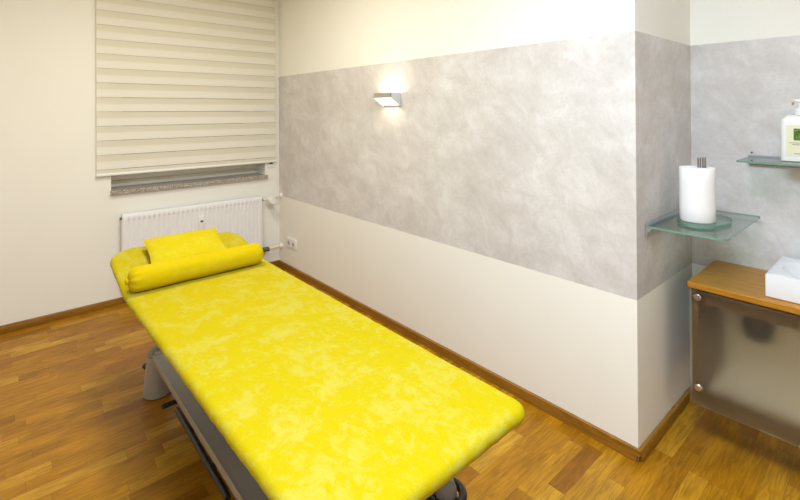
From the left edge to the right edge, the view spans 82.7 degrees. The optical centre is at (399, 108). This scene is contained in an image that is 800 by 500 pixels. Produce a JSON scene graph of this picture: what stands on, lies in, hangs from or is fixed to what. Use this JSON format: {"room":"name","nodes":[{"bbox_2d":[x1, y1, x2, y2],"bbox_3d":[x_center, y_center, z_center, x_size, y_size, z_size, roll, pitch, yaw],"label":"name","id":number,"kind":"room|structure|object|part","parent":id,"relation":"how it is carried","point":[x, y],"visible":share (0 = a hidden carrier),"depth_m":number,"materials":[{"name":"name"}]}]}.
{"room":"massage room","nodes":[
{"label":"massage room","id":0,"kind":"room"},
{"bbox_2d":[0,0,278,325],"bbox_3d":[-2.184,0.155,3.615,4.008,2.628,0.378,0,0,-41],"label":"wall","id":1,"kind":"structure","parent":0,"point":[60,223],"depth_m":3.18,"materials":[{"name":"white paint"}]},
{"bbox_2d":[0,260,277,333],"bbox_3d":[-2.307,1.443,3.232,3.137,0.050,0.017,0,0,-41],"label":"baseboard","id":2,"kind":"structure","parent":1,"relation":"attached to","point":[14,326],"depth_m":3.18,"materials":[{"name":"brown wood"}]},
{"bbox_2d":[110,83,267,194],"bbox_3d":[-1.788,0.180,3.898,1.231,0.922,0.344,0,0,-41],"label":"window","id":3,"kind":"structure","parent":1,"relation":"in","point":[153,181],"depth_m":3.85,"materials":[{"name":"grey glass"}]},
{"bbox_2d":[96,0,275,176],"bbox_3d":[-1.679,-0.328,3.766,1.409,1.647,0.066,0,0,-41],"label":"roller blind","id":4,"kind":"object","parent":3,"relation":"attached to","point":[255,115],"visible":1,"depth_m":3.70,"materials":[{"name":"fabric"}]},
{"bbox_3d":[-1.681,0.486,3.770,1.406,0.019,0.016,0,0,-41],"label":"rail","id":5,"kind":"part","parent":4,"relation":"part of","materials":[{"name":"white plastic"}]},
{"bbox_3d":[-1.767,0.625,3.875,1.231,0.032,0.288,0,0,-41],"label":"sill","id":6,"kind":"part","parent":3,"relation":"part of","materials":[{"name":"stone"}]},
{"bbox_2d":[119,193,282,251],"bbox_3d":[-1.590,1.053,3.804,1.303,0.548,0.136,0,0,-38],"label":"radiator","id":7,"kind":"object","parent":1,"relation":"attached to","point":[242,217],"visible":0.52,"depth_m":3.71,"materials":[{"name":"white metal"}]},
{"bbox_2d":[122,195,258,213],"bbox_3d":[-1.663,0.786,3.741,1.076,0.005,0.059,0,0,-41],"label":"grille","id":8,"kind":"object","parent":7,"relation":"attached to","point":[252,198],"depth_m":3.72,"materials":[{"name":"white metal"}]},
{"bbox_3d":[-1.165,0.826,4.114,0.068,0.068,0.087,0,0,-41],"label":"thermostat knob","id":9,"kind":"part","parent":7,"relation":"part of","materials":[{"name":"white plastic"}]},
{"bbox_2d":[0,266,799,499],"bbox_3d":[-0.179,1.493,1.333,4.008,0.090,5.860,0,0,-41],"label":"floor","id":10,"kind":"structure","parent":0,"point":[77,422],"depth_m":1.94,"materials":[{"name":"brown wood"}]},
{"bbox_2d":[142,345,490,499],"bbox_3d":[-0.567,1.106,1.849,0.688,0.692,2.048,0,0,-41],"label":"massage table","id":11,"kind":"object","parent":10,"relation":"on","point":[161,378],"visible":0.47,"depth_m":1.67,"materials":[{"name":"grey plastic"}]},
{"bbox_3d":[-1.246,1.340,2.337,0.131,0.236,0.131,0,0,-41],"label":"leg","id":12,"kind":"part","parent":11,"relation":"part of","materials":[{"name":"grey plastic"}]},
{"bbox_3d":[-0.602,1.215,1.879,0.462,0.032,1.310,0,0,-41],"label":"frame","id":13,"kind":"part","parent":11,"relation":"part of","materials":[{"name":"grey metal"}]},
{"bbox_2d":[154,354,268,499],"bbox_3d":[-0.602,1.212,1.879,0.451,0.021,1.299,0,0,-41],"label":"frame","id":14,"kind":"object","parent":11,"relation":"on","point":[241,483],"depth_m":1.65,"materials":[{"name":"grey metal"}]},
{"bbox_2d":[110,232,524,499],"bbox_3d":[-0.592,0.814,1.830,0.690,0.137,2.116,0,0,-41],"label":"cover","id":15,"kind":"object","parent":11,"relation":"on","point":[318,399],"visible":0.85,"depth_m":1.34,"materials":[{"name":"yellow fabric"}]},
{"bbox_2d":[143,228,226,263],"bbox_3d":[-1.151,0.740,2.454,0.409,0.097,0.288,0,0,-41],"label":"pillow","id":16,"kind":"object","parent":15,"relation":"on","point":[163,248],"visible":0.84,"depth_m":2.42,"materials":[{"name":"yellow fabric"}]},
{"bbox_2d":[124,243,263,291],"bbox_3d":[-0.988,0.773,2.247,0.646,0.110,0.113,0,0,-41],"label":"bolster","id":17,"kind":"object","parent":15,"relation":"on","point":[159,274],"visible":1,"depth_m":2.18,"materials":[{"name":"yellow fabric"}]},
{"bbox_3d":[0.146,1.312,1.454,0.133,0.270,0.133,0,0,-41],"label":"leg","id":18,"kind":"part","parent":11,"relation":"part of","materials":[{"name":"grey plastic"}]},
{"bbox_2d":[278,0,647,459],"bbox_3d":[-0.044,0.142,3.113,0.108,2.628,3.202,0,0,-41],"label":"wall","id":19,"kind":"structure","parent":0,"point":[497,214],"depth_m":2.44,"materials":[{"name":"beige paint"}]},
{"bbox_2d":[287,237,296,249],"bbox_3d":[-0.974,1.207,4.080,0.014,0.079,0.173,0,0,-41],"label":"double socket","id":20,"kind":"object","parent":19,"relation":"attached to","point":[291,243],"visible":1,"depth_m":4.06,"materials":[{"name":"white plastic"}]},
{"bbox_2d":[374,92,400,106],"bbox_3d":[-0.085,-0.059,3.012,0.085,0.094,0.178,0,0,-41],"label":"wall lamp","id":21,"kind":"object","parent":19,"relation":"attached to","point":[387,98],"visible":1,"depth_m":2.97,"materials":[{"name":"silver metal"}]},
{"bbox_3d":[-0.116,-0.089,2.986,0.004,0.034,0.178,0,0,-41],"label":"plate","id":22,"kind":"part","parent":21,"relation":"part of","materials":[{"name":"silver metal"}]},
{"bbox_2d":[374,98,395,102],"bbox_3d":[-0.098,-0.056,3.001,0.045,0.037,0.173,0,0,-41],"label":"diffuser","id":23,"kind":"object","parent":21,"relation":"attached to","point":[380,100],"depth_m":2.99,"materials":[{"name":"white glass"}]},
{"bbox_3d":[-0.055,-0.064,3.039,0.005,0.084,0.173,0,0,-41],"label":"plate","id":24,"kind":"part","parent":21,"relation":"part of","materials":[{"name":"silver metal"}]},
{"bbox_3d":[-0.028,-0.059,2.946,0.084,0.095,0.003,0,0,-41],"label":"plate","id":25,"kind":"part","parent":21,"relation":"part of","materials":[{"name":"silver metal"}]},
{"bbox_2d":[278,260,641,461],"bbox_3d":[-0.073,1.430,3.053,0.017,0.050,3.201,0,0,-41],"label":"baseboard","id":26,"kind":"structure","parent":19,"relation":"attached to","point":[598,434],"depth_m":2.40,"materials":[{"name":"brown wood"}]},
{"bbox_2d":[645,0,691,435],"bbox_3d":[1.236,0.131,2.179,0.583,2.628,0.108,0,0,-41],"label":"wall","id":27,"kind":"structure","parent":0,"point":[667,22],"depth_m":2.10,"materials":[{"name":"beige paint"}]},
{"bbox_2d":[639,386,689,461],"bbox_3d":[1.245,1.419,2.091,0.688,0.050,0.017,0,0,-41],"label":"baseboard","id":28,"kind":"structure","parent":27,"relation":"attached to","point":[671,416],"depth_m":2.02,"materials":[{"name":"brown wood"}]},
{"bbox_2d":[645,209,759,240],"bbox_3d":[1.347,0.514,2.007,0.569,0.061,0.288,0,0,-41],"label":"glass shelf","id":29,"kind":"object","parent":27,"relation":"attached to","point":[663,222],"visible":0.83,"depth_m":1.99,"materials":[{"name":"glass"}]},
{"bbox_3d":[1.258,0.515,2.103,0.554,0.061,0.026,0,0,-41],"label":"wall rail","id":30,"kind":"part","parent":29,"relation":"part of","materials":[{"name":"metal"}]},
{"bbox_2d":[677,157,731,228],"bbox_3d":[1.328,0.351,1.986,0.305,0.284,0.184,0,0,-41],"label":"holder","id":31,"kind":"object","parent":29,"relation":"on","point":[698,158],"visible":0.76,"depth_m":1.94,"materials":[{"name":"clear glass"}]},
{"bbox_2d":[679,166,715,223],"bbox_3d":[1.287,0.367,1.970,0.136,0.228,0.134,0,0,-41],"label":"roll","id":32,"kind":"object","parent":31,"relation":"on","point":[697,186],"visible":0.95,"depth_m":1.92,"materials":[{"name":"white paper"}]},
{"bbox_2d":[690,0,799,276],"bbox_3d":[2.307,0.121,1.470,0.090,2.628,2.586,0,0,-41],"label":"wall","id":33,"kind":"structure","parent":0,"point":[745,54],"depth_m":2.15,"materials":[{"name":"beige paint"}]},
{"bbox_2d":[689,288,799,446],"bbox_3d":[1.904,1.015,1.538,0.421,0.495,1.510,0,0,-41],"label":"vanity cabinet","id":34,"kind":"object","parent":33,"relation":"attached to","point":[744,357],"visible":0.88,"depth_m":1.82,"materials":[{"name":"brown glass"}]},
{"bbox_2d":[687,260,799,314],"bbox_3d":[1.906,0.754,1.537,0.422,0.026,1.530,0,0,-41],"label":"countertop","id":35,"kind":"structure","parent":34,"relation":"on","point":[735,281],"depth_m":1.94,"materials":[{"name":"brown wood"}]},
{"bbox_2d":[765,256,799,303],"bbox_3d":[1.700,0.697,1.778,0.343,0.091,0.370,0,0,-41],"label":"washbasin","id":36,"kind":"object","parent":35,"relation":"in","point":[782,281],"visible":1,"depth_m":1.78,"materials":[{"name":"white ceramic"}]},
{"bbox_3d":[1.794,0.807,1.446,0.018,0.076,1.449,0,0,-41],"label":"rail","id":37,"kind":"part","parent":34,"relation":"part of","materials":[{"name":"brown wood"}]},
{"bbox_2d":[737,152,799,167],"bbox_3d":[1.847,0.229,1.740,0.243,0.061,0.878,0,0,-41],"label":"glass shelf","id":38,"kind":"object","parent":33,"relation":"attached to","point":[752,159],"visible":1,"depth_m":1.98,"materials":[{"name":"glass"}]},
{"bbox_3d":[1.847,0.226,1.738,0.242,0.008,0.875,0,0,-41],"label":"glass plate","id":39,"kind":"part","parent":38,"relation":"part of","materials":[{"name":"clear glass"}]},
{"bbox_3d":[1.922,0.237,1.818,0.026,0.045,0.860,0,0,-41],"label":"wall rail","id":40,"kind":"part","parent":38,"relation":"part of","materials":[{"name":"metal"}]},
{"bbox_2d":[781,99,799,161],"bbox_3d":[1.696,0.090,1.917,0.074,0.264,0.137,0,0,-41],"label":"pump bottle","id":41,"kind":"object","parent":38,"relation":"on","point":[790,124],"visible":1,"depth_m":1.92,"materials":[{"name":"white plastic"}]},
{"bbox_2d":[793,129,799,140],"bbox_3d":[1.670,0.107,1.891,0.001,0.050,0.051,0,0,-41],"label":"picture","id":42,"kind":"object","parent":41,"relation":"on","point":[796,132],"depth_m":1.90,"materials":[{"name":"green paper"}]}
]}

